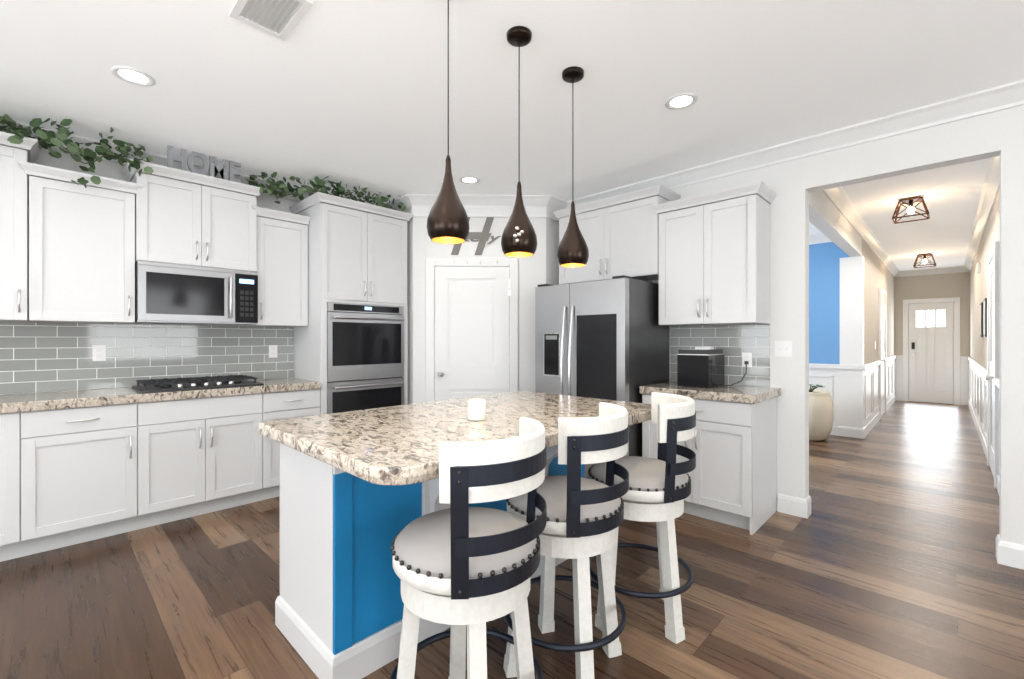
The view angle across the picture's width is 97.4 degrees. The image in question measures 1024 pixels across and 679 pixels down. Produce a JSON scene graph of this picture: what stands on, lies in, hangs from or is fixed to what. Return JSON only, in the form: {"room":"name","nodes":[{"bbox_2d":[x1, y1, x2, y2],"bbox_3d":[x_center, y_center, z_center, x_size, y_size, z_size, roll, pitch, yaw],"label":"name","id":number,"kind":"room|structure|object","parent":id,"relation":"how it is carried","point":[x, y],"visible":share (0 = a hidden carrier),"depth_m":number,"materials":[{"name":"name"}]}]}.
{"room":"kitchen","nodes":[
{"label":"kitchen","id":0,"kind":"room"},
{"bbox_2d":[0,400,1023,678],"bbox_3d":[2.627,1.350,3.441,8.240,0.100,16.840,0,0,44],"label":"floor","id":1,"kind":"structure","parent":0,"point":[880,562],"depth_m":2.30,"materials":[{"name":"brown wood"}]},
{"bbox_2d":[0,412,23,561],"bbox_3d":[-3.304,0.863,2.617,0.607,0.876,0.615,0,0,44],"label":"base cabinet","id":2,"kind":"object","parent":1,"relation":"on","point":[11,424],"depth_m":2.61,"materials":[{"name":"grey wood"}]},
{"bbox_2d":[24,403,139,555],"bbox_3d":[-2.907,0.863,3.028,0.607,0.876,0.529,0,0,44],"label":"base cabinet","id":3,"kind":"object","parent":1,"relation":"on","point":[70,476],"depth_m":2.82,"materials":[{"name":"grey wood"}]},
{"bbox_2d":[0,378,320,413],"bbox_3d":[-2.993,0.394,2.922,0.629,0.058,3.246,0,0,44],"label":"countertop","id":4,"kind":"structure","parent":3,"relation":"on","point":[23,402],"depth_m":3.04,"materials":[{"name":"stone"}]},
{"bbox_2d":[132,375,263,392],"bbox_3d":[-2.425,0.334,3.492,0.510,0.060,0.760,0,0,44],"label":"gas cooktop","id":5,"kind":"object","parent":4,"relation":"in","point":[173,384],"visible":1,"depth_m":3.39,"materials":[{"name":"black metal"}]},
{"bbox_2d":[140,393,263,528],"bbox_3d":[-2.457,0.863,3.494,0.607,0.876,0.766,0,0,44],"label":"base cabinet","id":6,"kind":"object","parent":1,"relation":"on","point":[199,456],"depth_m":3.26,"materials":[{"name":"grey wood"}]},
{"bbox_2d":[264,389,319,499],"bbox_3d":[-2.032,0.863,3.934,0.607,0.876,0.458,0,0,44],"label":"base cabinet","id":7,"kind":"object","parent":1,"relation":"on","point":[299,403],"depth_m":3.66,"materials":[{"name":"grey wood"}]},
{"bbox_2d":[289,192,413,414],"bbox_3d":[-1.553,0.021,4.397,0.653,2.557,0.962,0,0,44],"label":"tall cabinet","id":8,"kind":"object","parent":1,"relation":"on","point":[357,252],"visible":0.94,"depth_m":4.10,"materials":[{"name":"grey wood"}]},
{"bbox_2d":[246,172,405,210],"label":"decor","id":9,"kind":"object","parent":8,"relation":"on","point":[317,183],"depth_m":4.00,"materials":[{"name":"green plant"}]},
{"bbox_2d":[327,302,403,413],"bbox_3d":[-1.327,0.379,4.179,0.103,1.410,0.760,0,0,44],"label":"double wall oven","id":10,"kind":"object","parent":8,"relation":"in","point":[365,356],"visible":0.83,"depth_m":4.15,"materials":[{"name":"silver metal"}]},
{"bbox_2d":[275,443,430,678],"bbox_3d":[-0.729,0.863,1.989,0.603,0.878,0.412,0,0,44],"label":"base cabinet","id":11,"kind":"object","parent":1,"relation":"on","point":[339,605],"depth_m":1.79,"materials":[{"name":"wood"}]},
{"bbox_2d":[259,391,650,485],"bbox_3d":[-0.133,0.398,2.270,1.115,0.052,1.760,0,0,44],"label":"countertop","id":12,"kind":"structure","parent":11,"relation":"on","point":[395,445],"depth_m":1.88,"materials":[{"name":"stone"}]},
{"bbox_2d":[468,399,485,420],"bbox_3d":[-0.164,0.326,2.091,0.084,0.090,0.084,0,0,44],"label":"candle jar","id":13,"kind":"object","parent":12,"relation":"on","point":[476,409],"visible":1,"depth_m":2.05,"materials":[{"name":"white wax"}]},
{"bbox_2d":[431,478,449,635],"bbox_3d":[-0.537,0.863,2.187,0.603,0.878,0.140,0,0,44],"label":"base cabinet","id":14,"kind":"object","parent":1,"relation":"on","point":[436,628],"depth_m":1.94,"materials":[{"name":"white wood"}]},
{"bbox_2d":[390,417,546,678],"bbox_3d":[-0.139,0.789,1.440,0.501,1.028,0.502,0,0,44],"label":"bar stool","id":15,"kind":"object","parent":1,"relation":"on","point":[460,564],"visible":1,"depth_m":1.26,"materials":[{"name":"white wood"}]},
{"bbox_2d":[469,499,534,578],"bbox_3d":[-0.301,0.863,2.432,0.603,0.878,0.540,0,0,44],"label":"base cabinet","id":16,"kind":"object","parent":1,"relation":"on","point":[500,504],"depth_m":2.27,"materials":[{"name":"wood"}]},
{"bbox_2d":[535,447,550,577],"bbox_3d":[-0.065,0.863,2.676,0.603,0.878,0.140,0,0,44],"label":"base cabinet","id":17,"kind":"object","parent":1,"relation":"on","point":[548,466],"depth_m":2.47,"materials":[{"name":"white wood"}]},
{"bbox_2d":[503,402,628,678],"bbox_3d":[0.216,0.789,1.814,0.501,1.028,0.502,0,0,44],"label":"bar stool","id":18,"kind":"object","parent":1,"relation":"on","point":[585,517],"visible":0.83,"depth_m":1.62,"materials":[{"name":"white wood"}]},
{"bbox_2d":[551,445,584,565],"bbox_3d":[0.127,0.863,2.875,0.603,0.878,0.412,0,0,44],"label":"base cabinet","id":19,"kind":"object","parent":1,"relation":"on","point":[556,469],"depth_m":2.62,"materials":[{"name":"wood"}]},
{"bbox_2d":[535,275,668,478],"bbox_3d":[0.772,0.404,3.988,0.910,1.793,0.830,0,0,44],"label":"refrigerator","id":20,"kind":"object","parent":1,"relation":"on","point":[605,339],"visible":0.58,"depth_m":3.67,"materials":[{"name":"grey metal"}]},
{"bbox_2d":[588,392,695,643],"bbox_3d":[0.610,0.789,2.143,0.502,1.028,0.513,0,0,44],"label":"bar stool","id":21,"kind":"object","parent":1,"relation":"on","point":[659,492],"visible":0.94,"depth_m":1.96,"materials":[{"name":"white wood"}]},
{"bbox_2d":[642,394,776,534],"bbox_3d":[1.501,0.863,3.454,0.793,0.875,0.643,0,0,44],"label":"base cabinet","id":22,"kind":"object","parent":1,"relation":"on","point":[733,473],"visible":0.67,"depth_m":3.14,"materials":[{"name":"grey wood"}]},
{"bbox_2d":[640,381,780,403],"bbox_3d":[1.512,0.394,3.451,0.830,0.058,0.629,0,0,44],"label":"countertop","id":23,"kind":"structure","parent":22,"relation":"on","point":[746,394],"depth_m":3.22,"materials":[{"name":"stone"}]},
{"bbox_2d":[677,347,723,387],"bbox_3d":[1.490,0.211,3.544,0.243,0.305,0.331,0,0,44],"label":"toaster","id":24,"kind":"object","parent":23,"relation":"on","point":[700,367],"visible":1,"depth_m":3.43,"materials":[{"name":"black plastic"}]},
{"bbox_2d":[809,384,833,440],"bbox_3d":[3.907,0.946,5.889,0.500,0.708,0.500,0,0,44],"label":"planter pot","id":25,"kind":"object","parent":1,"relation":"on","point":[821,414],"visible":0.56,"depth_m":5.67,"materials":[{"name":"beige ceramic"}]},
{"bbox_2d":[0,0,1023,270],"bbox_3d":[2.627,-1.490,3.441,8.240,0.100,16.840,0,0,44],"label":"ceiling","id":26,"kind":"structure","parent":0,"point":[350,92],"depth_m":2.54,"materials":[{"name":"paint"}]},
{"bbox_2d":[110,66,154,85],"bbox_3d":[-2.066,-1.434,2.453,0.188,0.008,0.188,0,0,44],"label":"recessed light","id":27,"kind":"object","parent":26,"relation":"in","point":[132,75],"visible":1,"depth_m":2.45,"materials":[{"name":"white"}]},
{"bbox_2d":[229,0,312,40],"bbox_3d":[-1.049,-1.433,1.951,0.340,0.010,0.230,0,0,44],"label":"ceiling vent","id":28,"kind":"object","parent":26,"relation":"in","point":[279,19],"visible":1,"depth_m":1.98,"materials":[{"name":"grey metal"}]},
{"bbox_2d":[427,0,469,243],"bbox_3d":[-0.258,-0.919,1.820,0.172,1.039,0.172,0,0,44],"label":"pendant light","id":29,"kind":"object","parent":26,"relation":"hanging from","point":[447,221],"visible":1,"depth_m":1.77,"materials":[{"name":"brown metal"}]},
{"bbox_2d":[459,176,479,183],"bbox_3d":[-0.382,-1.434,4.053,0.188,0.008,0.188,0,0,44],"label":"recessed light","id":30,"kind":"object","parent":26,"relation":"in","point":[469,180],"visible":1,"depth_m":4.05,"materials":[{"name":"white"}]},
{"bbox_2d":[501,26,536,256],"bbox_3d":[0.034,-0.919,2.122,0.172,1.039,0.172,0,0,44],"label":"pendant light","id":31,"kind":"object","parent":26,"relation":"hanging from","point":[519,238],"visible":1,"depth_m":2.08,"materials":[{"name":"brown metal"}]},
{"bbox_2d":[557,66,588,266],"bbox_3d":[0.329,-0.919,2.428,0.172,1.039,0.172,0,0,44],"label":"pendant light","id":32,"kind":"object","parent":26,"relation":"hanging from","point":[573,250],"visible":1,"depth_m":2.38,"materials":[{"name":"brown metal"}]},
{"bbox_2d":[665,93,697,109],"bbox_3d":[1.021,-1.434,2.712,0.188,0.008,0.188,0,0,44],"label":"recessed light","id":33,"kind":"object","parent":26,"relation":"in","point":[680,101],"visible":1,"depth_m":2.71,"materials":[{"name":"white plastic"}]},
{"bbox_2d":[892,196,929,223],"bbox_3d":[4.085,-1.336,4.605,0.283,0.206,0.283,0,0,44],"label":"light","id":34,"kind":"object","parent":26,"relation":"attached to","point":[910,202],"visible":1,"depth_m":4.59,"materials":[{"name":"orange metal"}]},
{"bbox_2d":[913,253,935,267],"bbox_3d":[6.968,-1.336,7.590,0.283,0.206,0.283,0,0,44],"label":"light","id":35,"kind":"object","parent":26,"relation":"attached to","point":[924,260],"visible":1,"depth_m":7.58,"materials":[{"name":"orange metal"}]},
{"bbox_2d":[2,105,1023,544],"bbox_3d":[2.627,-0.070,3.441,8.240,2.740,16.840,0,0,44],"label":"wall","id":36,"kind":"structure","parent":0,"point":[804,295],"depth_m":3.38,"materials":[{"name":"paint"}]},
{"bbox_2d":[0,131,31,321],"bbox_3d":[-3.438,-0.689,2.665,0.347,1.136,0.778,0,0,44],"label":"upper cabinet","id":37,"kind":"object","parent":36,"relation":"attached to","point":[15,159],"depth_m":2.79,"materials":[{"name":"white wood"}]},
{"bbox_2d":[32,163,134,323],"bbox_3d":[-2.985,-0.612,3.134,0.347,0.982,0.518,0,0,44],"label":"upper cabinet","id":38,"kind":"object","parent":36,"relation":"attached to","point":[71,251],"depth_m":3.00,"materials":[{"name":"white wood"}]},
{"bbox_2d":[0,114,153,187],"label":"decor","id":39,"kind":"object","parent":38,"relation":"on","point":[88,155],"depth_m":2.97,"materials":[{"name":"green plant"}]},
{"bbox_2d":[0,321,293,394],"bbox_3d":[-3.218,0.122,3.139,0.008,0.483,3.246,0,0,44],"label":"tile backsplash","id":40,"kind":"structure","parent":36,"relation":"attached to","point":[35,357],"depth_m":3.44,"materials":[{"name":"grey tile"}]},
{"bbox_2d":[92,345,105,360],"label":"outlet","id":41,"kind":"object","parent":40,"relation":"attached to","point":[98,351],"depth_m":3.31,"materials":[{"name":"white plastic"}]},
{"bbox_2d":[269,345,276,357],"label":"outlet","id":42,"kind":"object","parent":40,"relation":"attached to","point":[272,348],"depth_m":4.16,"materials":[{"name":"white plastic"}]},
{"bbox_2d":[128,159,259,274],"bbox_3d":[-2.523,-0.909,3.591,0.377,0.694,0.772,0,0,44],"label":"upper cabinet","id":43,"kind":"object","parent":36,"relation":"attached to","point":[179,217],"depth_m":3.42,"materials":[{"name":"white wood"}]},
{"bbox_2d":[135,260,257,324],"bbox_3d":[-2.495,-0.342,3.563,0.455,0.434,0.766,0,0,44],"label":"over-the-range microwave","id":44,"kind":"object","parent":43,"relation":"attached to","point":[167,293],"visible":1,"depth_m":3.40,"materials":[{"name":"silver metal"}]},
{"bbox_2d":[167,145,240,182],"bbox_3d":[-2.388,-1.359,3.509,0.022,0.185,0.480,0,0,44],"label":"sign","id":45,"kind":"object","parent":43,"relation":"on","point":[213,166],"visible":0.85,"depth_m":3.51,"materials":[{"name":"silver metal"}]},
{"bbox_2d":[244,207,309,326],"bbox_3d":[-2.116,-0.612,4.034,0.347,0.982,0.424,0,0,44],"label":"upper cabinet","id":46,"kind":"object","parent":36,"relation":"attached to","point":[283,277],"depth_m":3.92,"materials":[{"name":"white wood"}]},
{"bbox_2d":[434,266,509,400],"bbox_3d":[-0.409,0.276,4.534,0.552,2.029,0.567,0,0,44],"label":"pantry door","id":47,"kind":"structure","parent":36,"relation":"in","point":[471,310],"depth_m":4.54,"materials":[{"name":"white wood"}]},
{"bbox_2d":[426,258,517,401],"bbox_3d":[-0.404,0.236,4.543,0.930,2.128,0.022,0,0,-1],"label":"door frame","id":48,"kind":"structure","parent":36,"relation":"attached to","point":[431,263],"depth_m":4.53,"materials":[{"name":"white wood"}]},
{"bbox_2d":[451,217,493,254],"bbox_3d":[-0.399,-1.050,4.550,0.440,0.390,0.006,0,0,-1],"label":"monogram sign","id":49,"kind":"object","parent":36,"relation":"attached to","point":[481,244],"visible":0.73,"depth_m":4.55,"materials":[{"name":"grey"}]},
{"bbox_2d":[466,233,500,243],"bbox_3d":[-0.339,-1.020,4.547,0.460,0.110,0.006,0,0,-1],"label":"monogram sign","id":50,"kind":"object","parent":49,"relation":"attached to","point":[487,238],"visible":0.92,"depth_m":4.54,"materials":[{"name":"grey"}]},
{"bbox_2d":[0,79,1023,276],"bbox_3d":[2.627,-1.339,3.441,8.000,0.203,16.600,0,0,44],"label":"crown molding","id":51,"kind":"structure","parent":36,"relation":"attached to","point":[1001,97],"depth_m":3.72,"materials":[{"name":"white wood"}]},
{"bbox_2d":[557,185,676,284],"bbox_3d":[0.952,-0.898,4.189,1.030,0.716,0.347,0,0,44],"label":"upper cabinet","id":52,"kind":"object","parent":36,"relation":"attached to","point":[619,233],"depth_m":3.97,"materials":[{"name":"white wood"}]},
{"bbox_2d":[657,181,772,325],"bbox_3d":[1.590,-0.612,3.572,0.736,0.982,0.347,0,0,44],"label":"upper cabinet","id":53,"kind":"object","parent":36,"relation":"attached to","point":[703,259],"depth_m":3.40,"materials":[{"name":"white wood"}]},
{"bbox_2d":[671,324,769,386],"bbox_3d":[1.691,0.122,3.712,0.785,0.483,0.008,0,0,44],"label":"tile backsplash","id":54,"kind":"structure","parent":36,"relation":"attached to","point":[733,342],"depth_m":3.61,"materials":[{"name":"grey tile"}]},
{"bbox_2d":[715,352,751,385],"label":"outlet","id":55,"kind":"object","parent":54,"relation":"attached to","point":[746,356],"depth_m":3.53,"materials":[{"name":"white plastic"}]},
{"bbox_2d":[775,341,791,356],"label":"light switch","id":56,"kind":"object","parent":36,"relation":"attached to","point":[783,348],"depth_m":3.38,"materials":[{"name":"white plastic"}]},
{"bbox_2d":[837,256,865,438],"bbox_3d":[4.556,0.101,6.030,0.291,2.402,0.174,0,0,44],"label":"column","id":57,"kind":"structure","parent":36,"relation":"attached to","point":[851,366],"depth_m":5.97,"materials":[{"name":"white paint"}]},
{"bbox_2d":[878,287,886,418],"bbox_3d":[6.348,0.222,7.681,0.060,2.157,0.970,0,0,44],"label":"door frame","id":58,"kind":"structure","parent":36,"relation":"attached to","point":[882,294],"depth_m":7.72,"materials":[{"name":"white wood"}]},
{"bbox_2d":[809,355,998,493],"bbox_3d":[4.404,0.819,7.266,4.438,0.967,8.628,0,0,44],"label":"wainscoting","id":59,"kind":"structure","parent":36,"relation":"attached to","point":[973,389],"depth_m":6.43,"materials":[{"name":"white wood"}]},
{"bbox_2d":[903,297,959,404],"bbox_3d":[8.563,0.230,9.198,0.860,2.141,0.070,0,0,44],"label":"front door","id":60,"kind":"structure","parent":36,"relation":"in","point":[931,349],"depth_m":9.19,"materials":[{"name":"white wood"}]},
{"bbox_2d":[977,263,979,272],"bbox_3d":[6.472,-0.990,6.234,0.029,0.140,0.060,0,0,44],"label":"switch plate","id":61,"kind":"object","parent":36,"relation":"attached to","point":[978,267],"depth_m":6.21,"materials":[{"name":"white plastic"}]},
{"bbox_2d":[980,302,981,336],"bbox_3d":[6.036,-0.250,5.779,0.023,0.440,0.340,0,0,44],"label":"framed picture","id":62,"kind":"object","parent":36,"relation":"attached to","point":[981,302],"depth_m":5.66,"materials":[{"name":"grey"}]},
{"bbox_2d":[982,298,986,336],"bbox_3d":[5.480,-0.250,5.203,0.023,0.440,0.340,0,0,44],"label":"framed picture","id":63,"kind":"object","parent":36,"relation":"attached to","point":[983,318],"depth_m":5.15,"materials":[{"name":"grey"}]},
{"bbox_2d":[985,241,998,488],"bbox_3d":[4.575,0.222,4.291,0.059,2.157,1.030,0,0,44],"label":"door frame","id":64,"kind":"structure","parent":36,"relation":"attached to","point":[992,374],"depth_m":4.31,"materials":[{"name":"white wood"}]},
{"bbox_2d":[996,537,1023,569],"bbox_3d":[3.997,1.233,1.481,3.266,0.134,0.016,0,0,44],"label":"baseboard","id":65,"kind":"structure","parent":36,"relation":"attached to","point":[1010,554],"depth_m":2.58,"materials":[{"name":"white wood"}]}
]}

